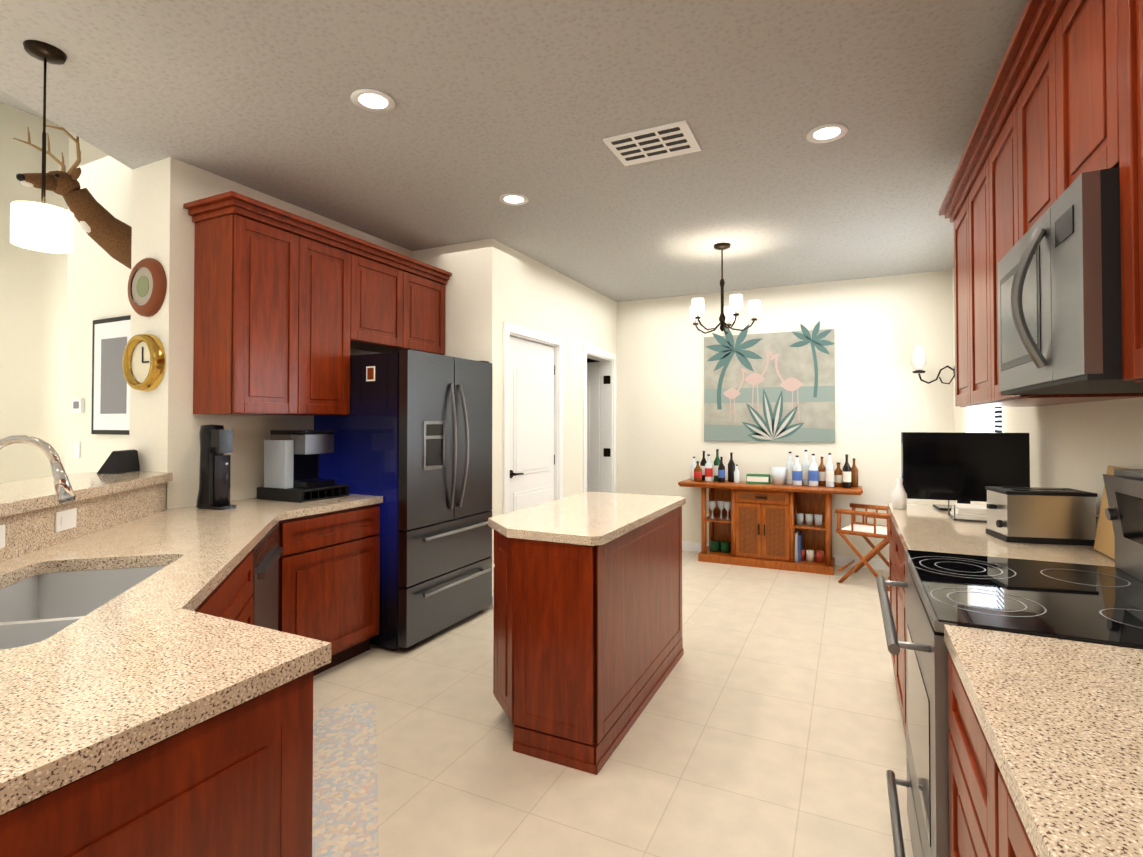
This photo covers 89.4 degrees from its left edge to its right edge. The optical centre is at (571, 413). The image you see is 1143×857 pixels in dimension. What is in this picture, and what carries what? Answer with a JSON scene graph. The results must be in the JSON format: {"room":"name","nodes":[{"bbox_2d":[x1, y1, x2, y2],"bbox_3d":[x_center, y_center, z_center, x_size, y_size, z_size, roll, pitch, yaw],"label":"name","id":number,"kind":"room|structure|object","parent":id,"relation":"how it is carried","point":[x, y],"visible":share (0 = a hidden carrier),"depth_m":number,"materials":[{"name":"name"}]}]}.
{"room":"kitchen","nodes":[
{"label":"kitchen","id":0,"kind":"room"},
{"bbox_2d":[0,103,68,482],"bbox_3d":[-7.039,-1.084,4.400,0.150,5.000,7.200,0,-1,26],"label":"wall","id":1,"kind":"structure","parent":0,"point":[33,310],"depth_m":6.39,"materials":[{"name":"paint"}]},
{"bbox_2d":[65,131,131,473],"bbox_3d":[-2.799,-1.091,3.881,1.900,5.000,0.150,0,-1,26],"label":"wall","id":2,"kind":"structure","parent":0,"point":[97,280],"depth_m":4.08,"materials":[{"name":"paint"}]},
{"bbox_2d":[13,125,131,268],"bbox_3d":[-2.916,-1.301,3.502,0.410,0.761,0.692,0,-1,26],"label":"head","id":3,"kind":"object","parent":2,"relation":"attached to","point":[102,227],"visible":0.85,"depth_m":3.44},
{"bbox_2d":[74,441,80,457],"bbox_3d":[-3.527,0.255,4.123,0.070,0.115,0.008,0,-1,26],"label":"switch","id":4,"kind":"object","parent":2,"relation":"attached to","point":[77,445],"depth_m":4.12,"materials":[{"name":"white plastic"}]},
{"bbox_2d":[72,399,83,412],"bbox_3d":[-3.513,-0.058,4.112,0.120,0.100,0.024,0,-1,26],"label":"switch","id":5,"kind":"object","parent":2,"relation":"attached to","point":[77,405],"depth_m":4.09,"materials":[{"name":"white plastic"}]},
{"bbox_2d":[91,315,130,434],"bbox_3d":[-3.077,-0.256,3.902,0.550,0.790,0.029,0,-1,26],"label":"framed picture","id":6,"kind":"object","parent":2,"relation":"attached to","point":[110,392],"visible":0.74,"depth_m":3.91,"materials":[{"name":"black"}]},
{"bbox_2d":[129,163,152,470],"bbox_3d":[-2.159,0.049,3.223,0.190,2.700,0.450,0,-1,26],"label":"wall","id":7,"kind":"structure","parent":0,"point":[141,249],"depth_m":3.03,"materials":[{"name":"paint"}]},
{"bbox_2d":[122,334,165,391],"bbox_3d":[-2.202,-0.265,2.966,0.300,0.300,0.055,0,-1,26],"label":"wall clock","id":8,"kind":"object","parent":7,"relation":"attached to","point":[144,362],"visible":1,"depth_m":2.95,"materials":[{"name":"gold metal"}]},
{"bbox_2d":[128,258,166,316],"bbox_3d":[-2.197,-0.654,2.980,0.304,0.304,0.036,0,-1,26],"label":"wall plate","id":9,"kind":"object","parent":7,"relation":"attached to","point":[147,284],"visible":0.98,"depth_m":2.95,"materials":[{"name":"beige ceramic"}]},
{"bbox_2d":[150,157,411,509],"bbox_3d":[-1.680,0.058,3.825,0.150,2.700,1.950,0,-1,26],"label":"wall","id":10,"kind":"structure","parent":0,"point":[176,423],"depth_m":2.99,"materials":[{"name":"paint"}]},
{"bbox_2d":[191,203,310,415],"bbox_3d":[-1.738,-0.514,3.152,0.330,1.036,0.432,0,-1,26],"label":"upper cabinet","id":11,"kind":"object","parent":10,"relation":"attached to","point":[291,310],"depth_m":3.00,"materials":[{"name":"brown wood"}]},
{"bbox_2d":[311,231,362,415],"bbox_3d":[-1.589,-0.510,3.462,0.330,1.036,0.489,0,-1,26],"label":"upper cabinet","id":12,"kind":"object","parent":10,"relation":"attached to","point":[336,265],"depth_m":3.45,"materials":[{"name":"brown wood"}]},
{"bbox_2d":[363,251,410,352],"bbox_3d":[-1.395,-0.737,3.868,0.330,0.571,0.520,0,-1,26],"label":"upper cabinet","id":13,"kind":"object","parent":10,"relation":"attached to","point":[386,282],"depth_m":3.85,"materials":[{"name":"brown wood"}]},
{"bbox_2d":[395,267,446,354],"bbox_3d":[-1.220,-0.731,4.231,0.330,0.571,0.520,0,-1,26],"label":"upper cabinet","id":14,"kind":"object","parent":10,"relation":"attached to","point":[427,290],"depth_m":4.21,"materials":[{"name":"brown wood"}]},
{"bbox_2d":[412,238,503,608],"bbox_3d":[-0.951,0.067,4.473,0.900,2.700,0.150,0,-1,26],"label":"wall","id":15,"kind":"structure","parent":0,"point":[474,308],"depth_m":4.30,"materials":[{"name":"paint"}]},
{"bbox_2d":[0,0,1027,301],"bbox_3d":[-2.486,-2.414,3.167,9.140,2.224,8.900,0,-1,26],"label":"ceiling","id":16,"kind":"structure","parent":0,"point":[536,102],"depth_m":2.52,"materials":[{"name":"white paint"}]},
{"bbox_2d":[10,40,73,253],"bbox_3d":[-1.907,-0.960,2.090,0.170,0.715,0.170,0,-1,26],"label":"pendant light","id":17,"kind":"object","parent":16,"relation":"hanging from","point":[42,226],"visible":1,"depth_m":2.05,"materials":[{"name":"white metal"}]},
{"bbox_2d":[351,88,395,112],"bbox_3d":[-0.830,-1.309,2.419,0.178,0.006,0.178,0,-1,17],"label":"recessed light","id":18,"kind":"object","parent":16,"relation":"in","point":[372,100],"depth_m":2.41,"materials":[{"name":"white plastic"}]},
{"bbox_2d":[499,193,528,204],"bbox_3d":[-0.348,-1.294,3.486,0.178,0.006,0.178,0,-1,-1],"label":"recessed light","id":19,"kind":"object","parent":16,"relation":"in","point":[510,198],"depth_m":3.48,"materials":[{"name":"white plastic"}]},
{"bbox_2d":[603,120,701,165],"bbox_3d":[0.395,-1.300,2.794,0.400,0.012,0.300,0,-1,26],"label":"ceiling vent","id":20,"kind":"object","parent":16,"relation":"in","point":[657,142],"visible":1,"depth_m":2.77,"materials":[{"name":"white metal"}]},
{"bbox_2d":[689,243,760,333],"bbox_3d":[1.156,-0.954,4.411,0.543,0.660,0.523,0,-1,26],"label":"chandelier","id":21,"kind":"object","parent":16,"relation":"hanging from","point":[728,314],"visible":1,"depth_m":4.35,"materials":[{"name":"brown metal"}]},
{"bbox_2d":[806,123,847,142],"bbox_3d":[1.188,-1.305,2.689,0.178,0.006,0.178,0,-1,17],"label":"recessed light","id":22,"kind":"object","parent":16,"relation":"in","point":[825,133],"depth_m":2.69,"materials":[{"name":"white plastic"}]},
{"bbox_2d":[503,244,616,497],"bbox_3d":[-0.070,0.081,5.436,0.150,2.700,2.350,0,-1,26],"label":"wall","id":23,"kind":"structure","parent":0,"point":[576,316],"depth_m":5.34,"materials":[{"name":"paint"}]},
{"bbox_2d":[510,336,554,511],"bbox_3d":[-0.316,0.407,4.789,0.095,2.017,0.817,0,-1,26],"label":"pantry door","id":24,"kind":"structure","parent":23,"relation":"in","point":[532,454],"depth_m":4.77,"materials":[{"name":"white wood"}]},
{"bbox_2d":[587,362,599,491],"bbox_3d":[-0.001,0.433,6.553,0.694,2.017,0.046,0,-1,26],"label":"open door","id":25,"kind":"structure","parent":23,"relation":"in","point":[593,426],"depth_m":6.42,"materials":[{"name":"white wood"}]},
{"bbox_2d":[604,376,610,456],"bbox_3d":[0.391,0.424,6.353,0.080,1.690,0.004,0,-1,26],"label":"door hinges","id":26,"kind":"object","parent":23,"relation":"attached to","point":[607,452],"visible":0.67,"depth_m":6.36,"materials":[{"name":"brown metal"}]},
{"bbox_2d":[313,550,913,856],"bbox_3d":[-1.255,1.451,3.350,11.150,0.100,10.400,0,-1,26],"label":"floor","id":27,"kind":"structure","parent":0,"point":[768,722],"depth_m":2.42,"materials":[{"name":"tile"}]},
{"bbox_2d":[0,471,382,856],"bbox_3d":[-1.431,0.832,2.053,2.512,1.100,2.723,0,-1,26],"label":"countertop","id":28,"kind":"structure","parent":27,"relation":"on","point":[161,666],"depth_m":1.10,"materials":[{"name":"stone"}]},
{"bbox_2d":[0,525,4,547],"bbox_3d":[-1.772,0.383,1.763,0.010,0.070,0.115,0,-1,-13],"label":"outlet","id":29,"kind":"object","parent":28,"relation":"attached to","point":[2,527],"depth_m":1.81,"materials":[{"name":"white plastic"}]},
{"bbox_2d":[0,435,74,503],"bbox_3d":[-1.612,0.261,1.669,0.200,0.400,0.223,0,-1,26],"label":"faucet","id":30,"kind":"object","parent":28,"relation":"on","point":[64,491],"visible":1,"depth_m":1.70,"materials":[{"name":"silver metal"}]},
{"bbox_2d":[55,508,76,531],"bbox_3d":[-1.849,0.388,2.115,0.010,0.070,0.115,0,-1,-13],"label":"outlet","id":31,"kind":"object","parent":28,"relation":"attached to","point":[65,519],"depth_m":2.11,"materials":[{"name":"white plastic"}]},
{"bbox_2d":[97,449,139,473],"bbox_3d":[-2.286,0.239,2.921,0.100,0.110,0.180,0,-1,-9],"label":"smart display","id":32,"kind":"object","parent":28,"relation":"on","point":[122,461],"visible":0.93,"depth_m":2.87,"materials":[{"name":"black plastic"}]},
{"bbox_2d":[196,425,235,509],"bbox_3d":[-1.815,0.267,2.949,0.196,0.425,0.130,0,-1,26],"label":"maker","id":33,"kind":"object","parent":28,"relation":"on","point":[216,441],"visible":1,"depth_m":2.91,"materials":[{"name":"black plastic"}]},
{"bbox_2d":[256,430,348,502],"bbox_3d":[-1.559,0.290,3.369,0.360,0.391,0.340,0,-1,26],"label":"coffee maker","id":34,"kind":"object","parent":28,"relation":"on","point":[291,465],"visible":1,"depth_m":3.27,"materials":[{"name":"black"}]},
{"bbox_2d":[312,700,378,856],"bbox_3d":[-0.960,1.379,2.132,0.460,0.008,1.240,0,-1,-19],"label":"kitchen rug","id":35,"kind":"object","parent":27,"relation":"on","point":[345,811],"visible":0.44,"depth_m":2.15,"materials":[{"name":"beige fabric"}]},
{"bbox_2d":[314,348,491,649],"bbox_3d":[-1.078,0.515,3.904,0.836,1.787,0.894,0,-1,26],"label":"refrigerator","id":36,"kind":"object","parent":27,"relation":"on","point":[413,438],"visible":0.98,"depth_m":3.54,"materials":[{"name":"black"}]},
{"bbox_2d":[493,508,683,774],"bbox_3d":[0.106,0.957,2.925,0.598,0.876,1.280,0,-1,26],"label":"kitchen island","id":37,"kind":"object","parent":27,"relation":"on","point":[588,651],"depth_m":2.36,"materials":[{"name":"wood"}]},
{"bbox_2d":[488,492,685,547],"bbox_3d":[0.109,0.499,2.934,0.630,0.038,1.320,0,-1,26],"label":"island countertop","id":38,"kind":"structure","parent":37,"relation":"on","point":[587,519],"depth_m":2.65,"materials":[{"name":"beige stone"}]},
{"bbox_2d":[730,482,797,571],"bbox_3d":[1.857,1.073,5.561,0.566,0.720,0.373,0,-1,26],"label":"base cabinet","id":39,"kind":"object","parent":27,"relation":"on","point":[758,527],"depth_m":5.39,"materials":[{"name":"brown wood"}]},
{"bbox_2d":[708,500,823,562],"bbox_3d":[1.853,1.112,5.559,1.055,0.500,0.210,0,-1,26],"label":"glasses","id":40,"kind":"object","parent":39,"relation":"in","point":[718,546],"visible":1,"depth_m":5.37,"materials":[{"name":"white"}]},
{"bbox_2d":[835,503,889,590],"bbox_3d":[2.551,1.119,4.928,0.440,0.629,0.478,-1,-1,41],"label":"chair","id":41,"kind":"object","parent":27,"relation":"on","point":[864,530],"visible":0.69,"depth_m":4.83,"materials":[{"name":"brown wood"}]},
{"bbox_2d":[876,468,1142,856],"bbox_3d":[1.216,0.767,1.483,0.741,1.215,0.771,0,-1,26],"label":"range","id":42,"kind":"object","parent":27,"relation":"on","point":[1097,604],"visible":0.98,"depth_m":1.48,"materials":[{"name":"black glass"}]},
{"bbox_2d":[888,503,1142,856],"bbox_3d":[0.954,0.857,0.817,0.638,1.015,4.840,0,-1,26],"label":"base cabinet","id":43,"kind":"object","parent":27,"relation":"on","point":[1045,746],"depth_m":0.92,"materials":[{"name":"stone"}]},
{"bbox_2d":[892,478,906,508],"bbox_3d":[1.665,0.402,2.934,0.068,0.155,0.066,0,-1,26],"label":"vase","id":44,"kind":"object","parent":43,"relation":"on","point":[899,497],"visible":1,"depth_m":2.91,"materials":[{"name":"white ceramic"}]},
{"bbox_2d":[901,432,1029,510],"bbox_3d":[1.962,0.286,2.893,0.541,0.385,0.164,0,-1,26],"label":"television","id":45,"kind":"object","parent":43,"relation":"on","point":[964,467],"visible":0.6,"depth_m":2.88,"materials":[{"name":"black plastic"}]},
{"bbox_2d":[947,500,986,522],"bbox_3d":[1.815,0.439,2.606,0.180,0.070,0.180,0,-1,26],"label":"napkin holder","id":46,"kind":"object","parent":43,"relation":"on","point":[969,512],"visible":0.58,"depth_m":2.56,"materials":[{"name":"white paper"}]},
{"bbox_2d":[985,486,1096,545],"bbox_3d":[1.729,0.375,2.157,0.305,0.186,0.170,0,-1,14],"label":"toaster","id":47,"kind":"object","parent":43,"relation":"on","point":[1064,516],"visible":0.92,"depth_m":2.08,"materials":[{"name":"silver metal"}]},
{"bbox_2d":[1094,466,1127,559],"bbox_3d":[1.767,0.318,1.876,0.057,0.289,0.200,0,-1,26],"label":"cutting board","id":48,"kind":"object","parent":43,"relation":"on","point":[1104,543],"visible":0.4,"depth_m":1.92,"materials":[{"name":"brown wood"}]},
{"bbox_2d":[617,270,953,559],"bbox_3d":[1.968,0.087,5.841,3.470,2.700,0.150,0,-1,26],"label":"wall","id":49,"kind":"structure","parent":0,"point":[885,395],"depth_m":5.56,"materials":[{"name":"paint"}]},
{"bbox_2d":[704,321,834,442],"bbox_3d":[1.946,-0.328,5.757,1.249,1.210,0.024,0,-1,26],"label":"artwork","id":50,"kind":"object","parent":49,"relation":"attached to","point":[772,387],"visible":0.96,"depth_m":5.73,"materials":[{"name":"fabric"}]},
{"bbox_2d":[682,541,888,569],"bbox_3d":[1.930,1.391,5.744,3.170,0.090,0.023,0,-1,26],"label":"baseboard","id":51,"kind":"structure","parent":49,"relation":"attached to","point":[879,564],"depth_m":5.43,"materials":[{"name":"white"}]},
{"bbox_2d":[952,268,1142,514],"bbox_3d":[1.563,0.020,1.179,0.150,2.700,8.900,0,-1,26],"label":"wall","id":52,"kind":"structure","parent":0,"point":[1082,446],"depth_m":2.34,"materials":[{"name":"paint"}]},
{"bbox_2d":[911,345,954,383],"bbox_3d":[3.114,-0.421,4.968,0.336,0.340,0.130,0,-1,26],"label":"lamp","id":53,"kind":"object","parent":52,"relation":"attached to","point":[918,360],"visible":0.92,"depth_m":4.97,"materials":[{"name":"white glass"}]},
{"bbox_2d":[951,192,962,406],"bbox_3d":[2.037,-0.538,2.723,0.325,1.000,0.483,0,-1,26],"label":"upper cabinet","id":54,"kind":"object","parent":52,"relation":"attached to","point":[957,212],"depth_m":2.90,"materials":[{"name":"brown wood"}]},
{"bbox_2d":[970,407,994,431],"bbox_3d":[2.869,-0.102,3.993,0.100,1.175,1.260,0,-1,26],"label":"window","id":55,"kind":"structure","parent":52,"relation":"in","point":[977,417],"depth_m":4.47,"materials":[{"name":"white"}]},
{"bbox_2d":[968,407,1001,432],"bbox_3d":[2.858,-0.099,3.999,0.020,1.021,1.102,0,-1,26],"label":"window blinds","id":56,"kind":"object","parent":55,"relation":"attached to","point":[985,419],"visible":0.23,"depth_m":3.96,"materials":[{"name":"white plastic"}]},
{"bbox_2d":[963,156,1056,406],"bbox_3d":[1.864,-0.543,2.366,0.325,1.000,0.542,0,-1,26],"label":"upper cabinet","id":57,"kind":"object","parent":52,"relation":"attached to","point":[972,234],"depth_m":2.57,"materials":[{"name":"brown wood"}]},
{"bbox_2d":[1011,32,1042,247],"bbox_3d":[1.491,-0.777,1.595,0.325,0.554,0.442,0,-1,26],"label":"upper cabinet","id":58,"kind":"object","parent":52,"relation":"attached to","point":[1026,154],"depth_m":1.78,"materials":[{"name":"brown wood"}]},
{"bbox_2d":[979,92,1142,406],"bbox_3d":[1.680,-0.549,1.982,0.325,1.000,0.541,0,-1,26],"label":"upper cabinet","id":59,"kind":"object","parent":52,"relation":"attached to","point":[995,154],"depth_m":2.19,"materials":[{"name":"brown wood"}]},
{"bbox_2d":[1039,0,1094,213],"bbox_3d":[1.350,-0.782,1.302,0.325,0.554,0.442,0,-1,26],"label":"upper cabinet","id":60,"kind":"object","parent":52,"relation":"attached to","point":[1061,110],"depth_m":1.46,"materials":[{"name":"brown wood"}]},
{"bbox_2d":[998,167,1142,394],"bbox_3d":[1.364,-0.281,1.468,0.450,0.430,0.760,0,-1,26],"label":"microwave","id":61,"kind":"object","parent":60,"relation":"attached to","point":[1059,302],"visible":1,"depth_m":1.30,"materials":[{"name":"silver metal"}]},
{"bbox_2d":[1095,0,1142,382],"bbox_3d":[1.159,-0.564,0.903,0.325,1.000,0.553,0,-1,26],"label":"upper cabinet","id":62,"kind":"object","parent":52,"relation":"attached to","point":[1118,23],"depth_m":1.14,"materials":[{"name":"brown wood"}]}
]}

